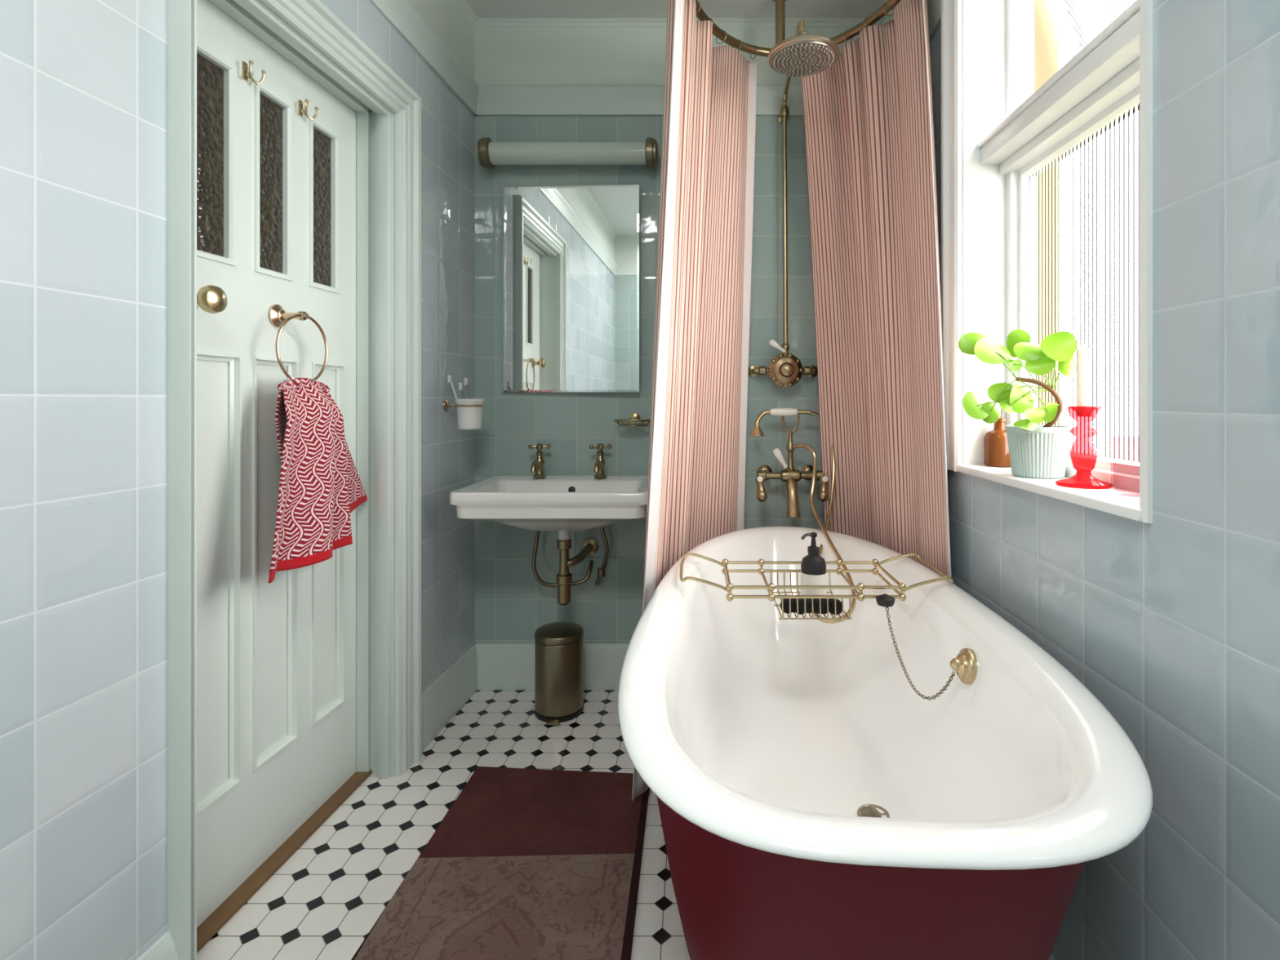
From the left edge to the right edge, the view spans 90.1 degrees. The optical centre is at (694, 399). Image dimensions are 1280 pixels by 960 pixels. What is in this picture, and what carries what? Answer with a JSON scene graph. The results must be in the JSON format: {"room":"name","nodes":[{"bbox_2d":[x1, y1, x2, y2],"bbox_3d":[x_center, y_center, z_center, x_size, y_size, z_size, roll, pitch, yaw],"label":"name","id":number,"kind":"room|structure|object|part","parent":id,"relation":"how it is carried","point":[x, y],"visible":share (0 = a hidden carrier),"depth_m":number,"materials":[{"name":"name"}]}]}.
{"room":"bathroom","nodes":[
{"label":"bathroom","id":0,"kind":"room"},
{"bbox_2d":[0,0,475,959],"bbox_3d":[-1.058,-0.172,0.835,0.200,2.585,3.290,0,0,4],"label":"wall","id":1,"kind":"structure","parent":0,"point":[83,83],"depth_m":1.01,"materials":[{"name":"blue tile"}]},
{"bbox_2d":[196,0,356,927],"bbox_3d":[-1.032,0.123,1.535,0.124,1.970,0.736,0,0,0],"label":"door","id":2,"kind":"structure","parent":1,"relation":"in","point":[277,185],"depth_m":1.52,"materials":[{"name":"paint"}]},
{"bbox_3d":[-1.058,-0.524,1.371,0.010,0.440,0.118,0,0,4],"label":"glass pane","id":3,"kind":"part","parent":2,"relation":"part of","materials":[{"name":"clear glass"}]},
{"bbox_3d":[-1.008,-0.205,1.306,0.076,0.059,0.059,0,0,0],"label":"knob","id":4,"kind":"part","parent":2,"relation":"part of","materials":[{"name":"gold metal"}]},
{"bbox_2d":[242,60,266,84],"bbox_3d":[-1.017,-0.752,1.463,0.034,0.045,0.051,0,0,0],"label":"coat hook","id":5,"kind":"object","parent":2,"relation":"attached to","point":[246,73],"visible":1,"depth_m":1.46,"materials":[{"name":"gold metal"}]},
{"bbox_3d":[-1.030,-0.754,1.463,0.008,0.039,0.014,0,0,0],"label":"plate","id":6,"kind":"part","parent":5,"relation":"part of","materials":[{"name":"gold metal"}]},
{"bbox_3d":[-1.046,-0.524,1.556,0.010,0.440,0.118,0,0,4],"label":"glass pane","id":7,"kind":"part","parent":2,"relation":"part of","materials":[{"name":"glass"}]},
{"bbox_2d":[268,304,328,383],"bbox_3d":[-0.988,-0.135,1.565,0.080,0.197,0.172,0,0,0],"label":"towel ring","id":8,"kind":"object","parent":2,"relation":"attached to","point":[278,317],"visible":0.98,"depth_m":1.55,"materials":[{"name":"gold metal"}]},
{"bbox_3d":[-0.981,-0.205,1.565,0.058,0.024,0.024,0,0,0],"label":"arm","id":9,"kind":"part","parent":8,"relation":"part of","materials":[{"name":"gold metal"}]},
{"bbox_2d":[268,377,367,582],"bbox_3d":[-0.948,0.173,1.627,0.105,0.451,0.548,0,0,-6],"label":"hand towel","id":10,"kind":"object","parent":8,"relation":"hanging from","point":[320,483],"visible":1,"depth_m":1.53,"materials":[{"name":"red fabric"}]},
{"bbox_2d":[298,99,318,119],"bbox_3d":[-1.005,-0.752,1.650,0.034,0.045,0.051,0,0,0],"label":"coat hook","id":11,"kind":"object","parent":2,"relation":"attached to","point":[301,111],"visible":1,"depth_m":1.65,"materials":[{"name":"gold metal"}]},
{"bbox_3d":[-1.018,-0.754,1.650,0.008,0.039,0.014,0,0,0],"label":"plate","id":12,"kind":"part","parent":11,"relation":"part of","materials":[{"name":"gold metal"}]},
{"bbox_3d":[-1.033,-0.524,1.746,0.010,0.440,0.119,0,0,4],"label":"glass pane","id":13,"kind":"part","parent":2,"relation":"part of","materials":[{"name":"glass"}]},
{"bbox_2d":[196,769,372,953],"bbox_3d":[-1.030,1.114,1.535,0.085,0.012,0.747,0,0,4],"label":"threshold","id":14,"kind":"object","parent":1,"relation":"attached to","point":[209,927],"depth_m":1.52,"materials":[{"name":"brown wood"}]},
{"bbox_2d":[167,0,421,959],"bbox_3d":[-0.993,0.088,1.563,0.236,2.063,0.852,0,0,4],"label":"trim","id":15,"kind":"structure","parent":1,"relation":"attached to","point":[306,33],"depth_m":1.88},
{"bbox_2d":[137,644,477,959],"bbox_3d":[-0.949,1.034,0.835,0.018,0.172,3.278,0,0,4],"label":"baseboard","id":16,"kind":"structure","parent":1,"relation":"attached to","point":[445,697],"depth_m":2.16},
{"bbox_2d":[368,0,479,115],"bbox_3d":[-0.944,-1.157,0.835,0.028,0.115,3.279,0,0,4],"label":"trim","id":17,"kind":"structure","parent":1,"relation":"attached to","point":[402,15],"depth_m":2.07,"materials":[{"name":"white paint"}]},
{"bbox_2d":[443,399,484,430],"bbox_3d":[-0.800,0.052,2.220,0.136,0.106,0.102,0,0,0],"label":"holder","id":18,"kind":"object","parent":1,"relation":"attached to","point":[469,411],"visible":1,"depth_m":2.19,"materials":[{"name":"white ceramic"}]},
{"bbox_2d":[447,375,457,399],"bbox_3d":[-0.822,0.006,2.206,0.063,0.177,0.016,0,0,-23],"label":"toothbrush","id":19,"kind":"object","parent":18,"relation":"in","point":[449,377],"visible":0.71,"depth_m":2.20,"materials":[{"name":"white plastic"}]},
{"bbox_3d":[-0.821,0.012,2.211,0.057,0.165,0.008,0,0,-22],"label":"handle","id":20,"kind":"part","parent":19,"relation":"part of","materials":[{"name":"white plastic"}]},
{"bbox_2d":[458,382,465,399],"bbox_3d":[-0.794,0.018,2.217,0.048,0.152,0.016,0,0,0],"label":"toothbrush","id":21,"kind":"object","parent":18,"relation":"in","point":[460,384],"visible":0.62,"depth_m":2.22,"materials":[{"name":"grey plastic"}]},
{"bbox_2d":[463,377,471,399],"bbox_3d":[-0.782,0.010,2.230,0.055,0.168,0.016,0,0,17],"label":"toothbrush","id":22,"kind":"object","parent":18,"relation":"in","point":[465,380],"visible":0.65,"depth_m":2.23,"materials":[{"name":"grey plastic"}]},
{"bbox_3d":[-0.781,0.016,2.229,0.053,0.156,0.009,0,0,25],"label":"handle","id":23,"kind":"part","parent":22,"relation":"part of","materials":[{"name":"grey plastic"}]},
{"bbox_2d":[455,0,478,26],"bbox_3d":[-0.947,-1.454,0.835,0.022,0.022,3.278,0,0,4],"label":"trim","id":24,"kind":"structure","parent":1,"relation":"attached to","point":[464,6],"depth_m":2.38,"materials":[{"name":"beige paint"}]},
{"bbox_2d":[196,689,1054,959],"bbox_3d":[-0.280,1.170,0.845,2.040,0.100,3.290,0,0,0],"label":"floor","id":25,"kind":"structure","parent":0,"point":[326,899],"depth_m":1.61,"materials":[{"name":"white tile"}]},
{"bbox_2d":[351,766,648,959],"bbox_3d":[-0.412,1.115,1.323,0.575,0.009,1.205,0,0,0],"label":"rug","id":26,"kind":"object","parent":25,"relation":"on","point":[524,864],"visible":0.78,"depth_m":1.48,"materials":[{"name":"brown fabric"}]},
{"bbox_2d":[534,621,583,724],"bbox_3d":[-0.485,0.966,2.272,0.174,0.308,0.199,0,0,0],"label":"pedal bin","id":27,"kind":"object","parent":25,"relation":"on","point":[559,645],"visible":1,"depth_m":2.21,"materials":[{"name":"gold metal"}]},
{"bbox_3d":[-0.485,0.832,2.285,0.174,0.040,0.174,0,0,0],"label":"lid","id":28,"kind":"part","parent":27,"relation":"part of","materials":[{"name":"brown metal"}]},
{"bbox_2d":[617,526,1152,959],"bbox_3d":[0.262,0.785,1.457,0.774,0.666,1.655,0,0,0],"label":"bathtub","id":29,"kind":"object","parent":25,"relation":"on","point":[813,805],"visible":0.98,"depth_m":1.06,"materials":[{"name":"ceramic"}]},
{"bbox_2d":[679,552,953,619],"bbox_3d":[0.297,0.479,1.645,0.671,0.107,0.249,0,0,0],"label":"rack","id":30,"kind":"object","parent":29,"relation":"on","point":[729,587],"visible":0.91,"depth_m":1.53,"materials":[{"name":"gold metal"}]},
{"bbox_3d":[0.024,0.446,1.647,0.125,0.040,0.245,0,0,0],"label":"arm","id":31,"kind":"part","parent":30,"relation":"part of","materials":[{"name":"gold metal"}]},
{"bbox_2d":[770,572,851,619],"bbox_3d":[0.292,0.504,1.643,0.175,0.058,0.238,0,0,0],"label":"basket","id":32,"kind":"object","parent":30,"relation":"on","point":[779,596],"depth_m":1.53,"materials":[{"name":"gold metal"}]},
{"bbox_2d":[780,598,842,614],"bbox_3d":[0.288,0.508,1.567,0.154,0.042,0.045,0,0,0],"label":"sponge","id":33,"kind":"object","parent":30,"relation":"in","point":[786,601],"visible":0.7,"depth_m":1.55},
{"bbox_2d":[800,532,826,595],"bbox_3d":[0.305,0.435,1.635,0.068,0.186,0.066,0,0,0],"label":"soap bottle","id":34,"kind":"object","parent":30,"relation":"in","point":[813,566],"visible":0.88,"depth_m":1.61,"materials":[{"name":"black plastic"}]},
{"bbox_3d":[0.292,0.464,1.645,0.434,0.044,0.248,0,0,0],"label":"frame","id":35,"kind":"part","parent":30,"relation":"part of","materials":[{"name":"gold metal"}]},
{"bbox_3d":[0.566,0.446,1.647,0.135,0.040,0.245,0,0,0],"label":"arm","id":36,"kind":"part","parent":30,"relation":"part of","materials":[{"name":"gold metal"}]},
{"bbox_2d":[875,593,955,700],"bbox_3d":[0.480,0.554,1.409,0.044,0.193,0.234,0,0,-18],"label":"plug","id":37,"kind":"object","parent":30,"relation":"hanging from","point":[886,600],"visible":1,"depth_m":1.45,"materials":[{"name":"black plastic"}]},
{"bbox_2d":[475,27,859,643],"bbox_3d":[-0.140,-0.172,2.530,2.320,2.585,0.120,0,0,0],"label":"wall","id":38,"kind":"structure","parent":0,"point":[511,604],"depth_m":2.47,"materials":[{"name":"blue tile"}]},
{"bbox_2d":[449,475,648,530],"bbox_3d":[-0.458,0.374,2.232,0.644,0.161,0.465,0,0,0],"label":"washbasin","id":39,"kind":"object","parent":38,"relation":"attached to","point":[525,502],"visible":0.86,"depth_m":2.01,"materials":[{"name":"white ceramic"}]},
{"bbox_2d":[528,443,551,478],"bbox_3d":[-0.594,0.231,2.374,0.074,0.128,0.138,0,0,16],"label":"tap","id":40,"kind":"object","parent":39,"relation":"on","point":[537,465],"visible":1,"depth_m":2.39,"materials":[{"name":"gold metal"}]},
{"bbox_3d":[-0.585,0.246,2.351,0.022,0.043,0.101,0,0,0],"label":"spout","id":41,"kind":"part","parent":40,"relation":"part of","materials":[{"name":"gold metal"}]},
{"bbox_3d":[-0.585,0.178,2.405,0.064,0.023,0.064,0,0,31],"label":"cross handle","id":42,"kind":"part","parent":40,"relation":"part of","materials":[{"name":"gold metal"}]},
{"bbox_2d":[532,530,593,586],"bbox_3d":[-0.496,0.545,2.414,0.233,0.325,0.053,0,0,-18],"label":"supply pipe","id":43,"kind":"object","parent":39,"relation":"attached to","point":[585,579],"visible":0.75,"depth_m":2.39,"materials":[{"name":"brown metal"}]},
{"bbox_2d":[555,530,598,605],"bbox_3d":[-0.428,0.590,2.348,0.076,0.270,0.262,0,0,13],"label":"trap","id":44,"kind":"object","parent":39,"relation":"attached to","point":[589,546],"visible":0.96,"depth_m":2.24,"materials":[{"name":"gold metal"}]},
{"bbox_2d":[589,443,611,478],"bbox_3d":[-0.364,0.231,2.374,0.074,0.128,0.138,0,0,16],"label":"tap","id":45,"kind":"object","parent":39,"relation":"on","point":[599,464],"visible":1,"depth_m":2.39,"materials":[{"name":"gold metal"}]},
{"bbox_3d":[-0.355,0.246,2.351,0.022,0.043,0.101,0,0,0],"label":"spout","id":46,"kind":"part","parent":45,"relation":"part of","materials":[{"name":"gold metal"}]},
{"bbox_3d":[-0.355,0.178,2.405,0.064,0.023,0.064,0,0,31],"label":"cross handle","id":47,"kind":"part","parent":45,"relation":"part of","materials":[{"name":"gold metal"}]},
{"bbox_2d":[595,528,608,585],"bbox_3d":[-0.359,0.550,2.428,0.036,0.335,0.093,0,0,-32],"label":"supply pipe","id":48,"kind":"object","parent":39,"relation":"attached to","point":[601,571],"visible":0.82,"depth_m":2.40,"materials":[{"name":"brown metal"}]},
{"bbox_2d":[475,643,628,689],"bbox_3d":[-0.070,1.034,2.461,1.580,0.172,0.018,0,0,0],"label":"baseboard","id":49,"kind":"structure","parent":38,"relation":"attached to","point":[500,666],"depth_m":2.45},
{"bbox_2d":[476,137,657,168],"bbox_3d":[-0.472,-0.925,2.405,0.670,0.112,0.131,0,0,0],"label":"wall light","id":50,"kind":"object","parent":38,"relation":"attached to","point":[490,153],"visible":1,"depth_m":2.36,"materials":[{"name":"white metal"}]},
{"bbox_2d":[502,184,639,392],"bbox_3d":[-0.475,-0.422,2.447,0.529,0.790,0.047,0,0,0],"label":"wall mirror","id":51,"kind":"object","parent":38,"relation":"attached to","point":[571,254],"visible":1,"depth_m":2.44,"materials":[{"name":"white mirror"}]},
{"bbox_2d":[613,413,650,426],"bbox_3d":[-0.232,0.078,2.405,0.124,0.050,0.123,0,0,44],"label":"soap dish","id":52,"kind":"object","parent":38,"relation":"attached to","point":[633,415],"visible":0.9,"depth_m":2.38,"materials":[{"name":"gold metal"}]},
{"bbox_2d":[622,418,642,425],"bbox_3d":[-0.232,0.086,2.405,0.074,0.024,0.044,0,0,0],"label":"soap bar","id":53,"kind":"object","parent":52,"relation":"in","point":[625,423],"visible":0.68,"depth_m":2.39,"materials":[{"name":"white"}]},
{"bbox_2d":[473,84,804,115],"bbox_3d":[-0.070,-1.157,2.456,1.580,0.115,0.028,0,0,0],"label":"trim","id":54,"kind":"structure","parent":38,"relation":"attached to","point":[492,100],"depth_m":2.46,"materials":[{"name":"white paint"}]},
{"bbox_2d":[475,17,878,27],"bbox_3d":[-0.070,-1.454,2.459,1.580,0.022,0.022,0,0,0],"label":"trim","id":55,"kind":"structure","parent":38,"relation":"attached to","point":[482,22],"depth_m":2.46,"materials":[{"name":"beige paint"}]},
{"bbox_2d":[755,413,828,517],"bbox_3d":[0.357,0.234,2.377,0.268,0.380,0.187,0,0,0],"label":"mixer tap","id":56,"kind":"object","parent":38,"relation":"attached to","point":[791,476],"visible":0.97,"depth_m":2.34,"materials":[{"name":"gold metal"}]},
{"bbox_3d":[0.244,0.327,2.333,0.042,0.094,0.075,0,0,0],"label":"handle","id":57,"kind":"part","parent":56,"relation":"part of","materials":[{"name":"gold metal"}]},
{"bbox_3d":[0.314,0.216,2.336,0.062,0.076,0.030,0,0,-35],"label":"diverter lever","id":58,"kind":"part","parent":56,"relation":"part of","materials":[{"name":"white ceramic"}]},
{"bbox_3d":[0.359,0.353,2.327,0.052,0.142,0.089,0,0,0],"label":"spout","id":59,"kind":"part","parent":56,"relation":"part of","materials":[{"name":"gold metal"}]},
{"bbox_2d":[749,408,856,623],"bbox_3d":[0.360,0.334,2.083,0.313,0.605,0.594,0,0,0],"label":"handset","id":60,"kind":"object","parent":56,"relation":"on","point":[757,431],"visible":0.84,"depth_m":2.29,"materials":[{"name":"gold metal"}]},
{"bbox_3d":[0.470,0.327,2.333,0.042,0.094,0.075,0,0,0],"label":"handle","id":61,"kind":"part","parent":56,"relation":"part of","materials":[{"name":"gold metal"}]},
{"bbox_2d":[747,20,839,386],"bbox_3d":[0.343,-0.610,2.156,0.272,1.130,0.630,0,0,0],"label":"shower","id":62,"kind":"object","parent":38,"relation":"attached to","point":[803,54],"visible":0.99,"depth_m":2.34,"materials":[{"name":"gold metal"}]},
{"bbox_3d":[0.306,-0.197,2.360,0.066,0.048,0.024,0,0,-30],"label":"lever","id":63,"kind":"part","parent":62,"relation":"part of","materials":[{"name":"white ceramic"}]},
{"bbox_3d":[0.334,-1.040,1.950,0.200,0.004,0.200,0,0,0],"label":"nozzle plate","id":64,"kind":"part","parent":62,"relation":"part of","materials":[{"name":"silver metal"}]},
{"bbox_2d":[466,0,884,17],"bbox_3d":[-0.165,-1.515,0.835,2.370,0.100,3.470,0,0,0],"label":"ceiling","id":65,"kind":"structure","parent":0,"point":[482,8],"depth_m":2.39,"materials":[{"name":"paint"}]},
{"bbox_2d":[881,0,1279,959],"bbox_3d":[0.848,-0.172,0.835,0.255,2.585,3.270,0,0,0],"label":"wall","id":66,"kind":"structure","parent":0,"point":[1171,623],"depth_m":0.92,"materials":[{"name":"blue tile"}]},
{"bbox_2d":[877,0,888,24],"bbox_3d":[0.709,-1.454,0.835,0.022,0.022,3.270,0,0,0],"label":"trim","id":67,"kind":"structure","parent":66,"relation":"attached to","point":[880,21],"depth_m":2.43,"materials":[{"name":"beige paint"}]},
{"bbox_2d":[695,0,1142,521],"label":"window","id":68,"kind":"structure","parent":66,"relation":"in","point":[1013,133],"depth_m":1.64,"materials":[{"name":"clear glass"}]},
{"bbox_2d":[631,0,756,801],"bbox_3d":[-0.023,-0.095,2.066,0.287,2.340,0.781,0,0,24],"label":"shower curtain","id":69,"kind":"object","parent":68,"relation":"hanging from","point":[697,448],"visible":0.8,"depth_m":2.10,"materials":[{"name":"pink fabric"}]},
{"bbox_3d":[0.330,-1.347,1.750,0.780,0.237,1.170,0,0,0],"label":"curtain rail","id":70,"kind":"part","parent":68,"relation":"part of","materials":[{"name":"gold metal"}]},
{"bbox_2d":[801,0,951,577],"bbox_3d":[0.639,-0.095,2.025,0.279,2.340,0.766,0,0,-26],"label":"shower curtain","id":71,"kind":"object","parent":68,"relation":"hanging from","point":[868,120],"visible":0.69,"depth_m":2.06,"materials":[{"name":"pink fabric"}]},
{"bbox_2d":[984,382,1010,467],"bbox_3d":[0.800,0.065,1.668,0.074,0.220,0.074,0,0,0],"label":"bottle","id":72,"kind":"object","parent":68,"relation":"on","point":[996,444],"visible":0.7,"depth_m":1.64,"materials":[{"name":"brown glass"}]},
{"bbox_2d":[958,328,1076,479],"bbox_3d":[0.732,0.007,1.427,0.232,0.336,0.174,0,0,0],"label":"potted plant","id":73,"kind":"object","parent":68,"relation":"on","point":[1035,451],"visible":1,"depth_m":1.41,"materials":[{"name":"green plant"}]},
{"bbox_3d":[0.781,0.118,1.447,0.134,0.114,0.134,0,0,0],"label":"pot","id":74,"kind":"part","parent":73,"relation":"part of","materials":[{"name":"white ceramic"}]},
{"bbox_3d":[0.765,0.013,1.419,0.094,0.126,0.052,0,0,0],"label":"stem","id":75,"kind":"part","parent":73,"relation":"part of","materials":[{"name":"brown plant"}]},
{"bbox_3d":[0.784,0.185,1.375,0.161,0.020,0.730,0,0,0],"label":"sill","id":76,"kind":"part","parent":68,"relation":"part of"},
{"bbox_3d":[0.963,-0.976,1.364,0.204,0.482,0.602,0,0,0],"label":"fanlight sash","id":77,"kind":"part","parent":68,"relation":"part of","materials":[{"name":"clear glass"}]},
{"bbox_3d":[0.872,-0.229,1.364,0.038,0.747,0.624,0,0,0],"label":"sash","id":78,"kind":"part","parent":68,"relation":"part of","materials":[{"name":"clear glass"}]},
{"bbox_2d":[1055,405,1113,488],"bbox_3d":[0.786,0.095,1.285,0.100,0.161,0.100,0,0,0],"label":"candlestick","id":79,"kind":"object","parent":68,"relation":"on","point":[1083,451],"visible":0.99,"depth_m":1.27,"materials":[{"name":"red glass"}]},
{"bbox_2d":[1076,342,1090,406],"bbox_3d":[0.786,-0.041,1.285,0.025,0.149,0.025,0,0,0],"label":"candle","id":80,"kind":"object","parent":79,"relation":"in","point":[1083,353],"visible":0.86,"depth_m":1.28,"materials":[{"name":"beige wax"}]},
{"bbox_3d":[0.874,-0.231,1.364,0.005,0.722,0.592,0,0,0],"label":"glass pane","id":81,"kind":"part","parent":68,"relation":"part of","materials":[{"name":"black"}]},
{"bbox_3d":[0.963,-0.976,1.364,0.152,0.406,0.532,0,0,0],"label":"fanlight glass","id":82,"kind":"part","parent":68,"relation":"part of","materials":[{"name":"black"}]},
{"bbox_2d":[926,0,941,39],"bbox_3d":[0.706,-1.157,0.835,0.028,0.115,3.270,0,0,0],"label":"trim","id":83,"kind":"structure","parent":66,"relation":"attached to","point":[934,6],"depth_m":1.88,"materials":[{"name":"white paint"}]},
{"bbox_2d":[941,0,1152,523],"bbox_3d":[0.708,-0.625,1.397,0.027,1.640,0.793,0,0,0],"label":"trim","id":84,"kind":"structure","parent":66,"relation":"attached to","point":[951,10],"depth_m":1.71,"materials":[{"name":"white paint"}]}
]}

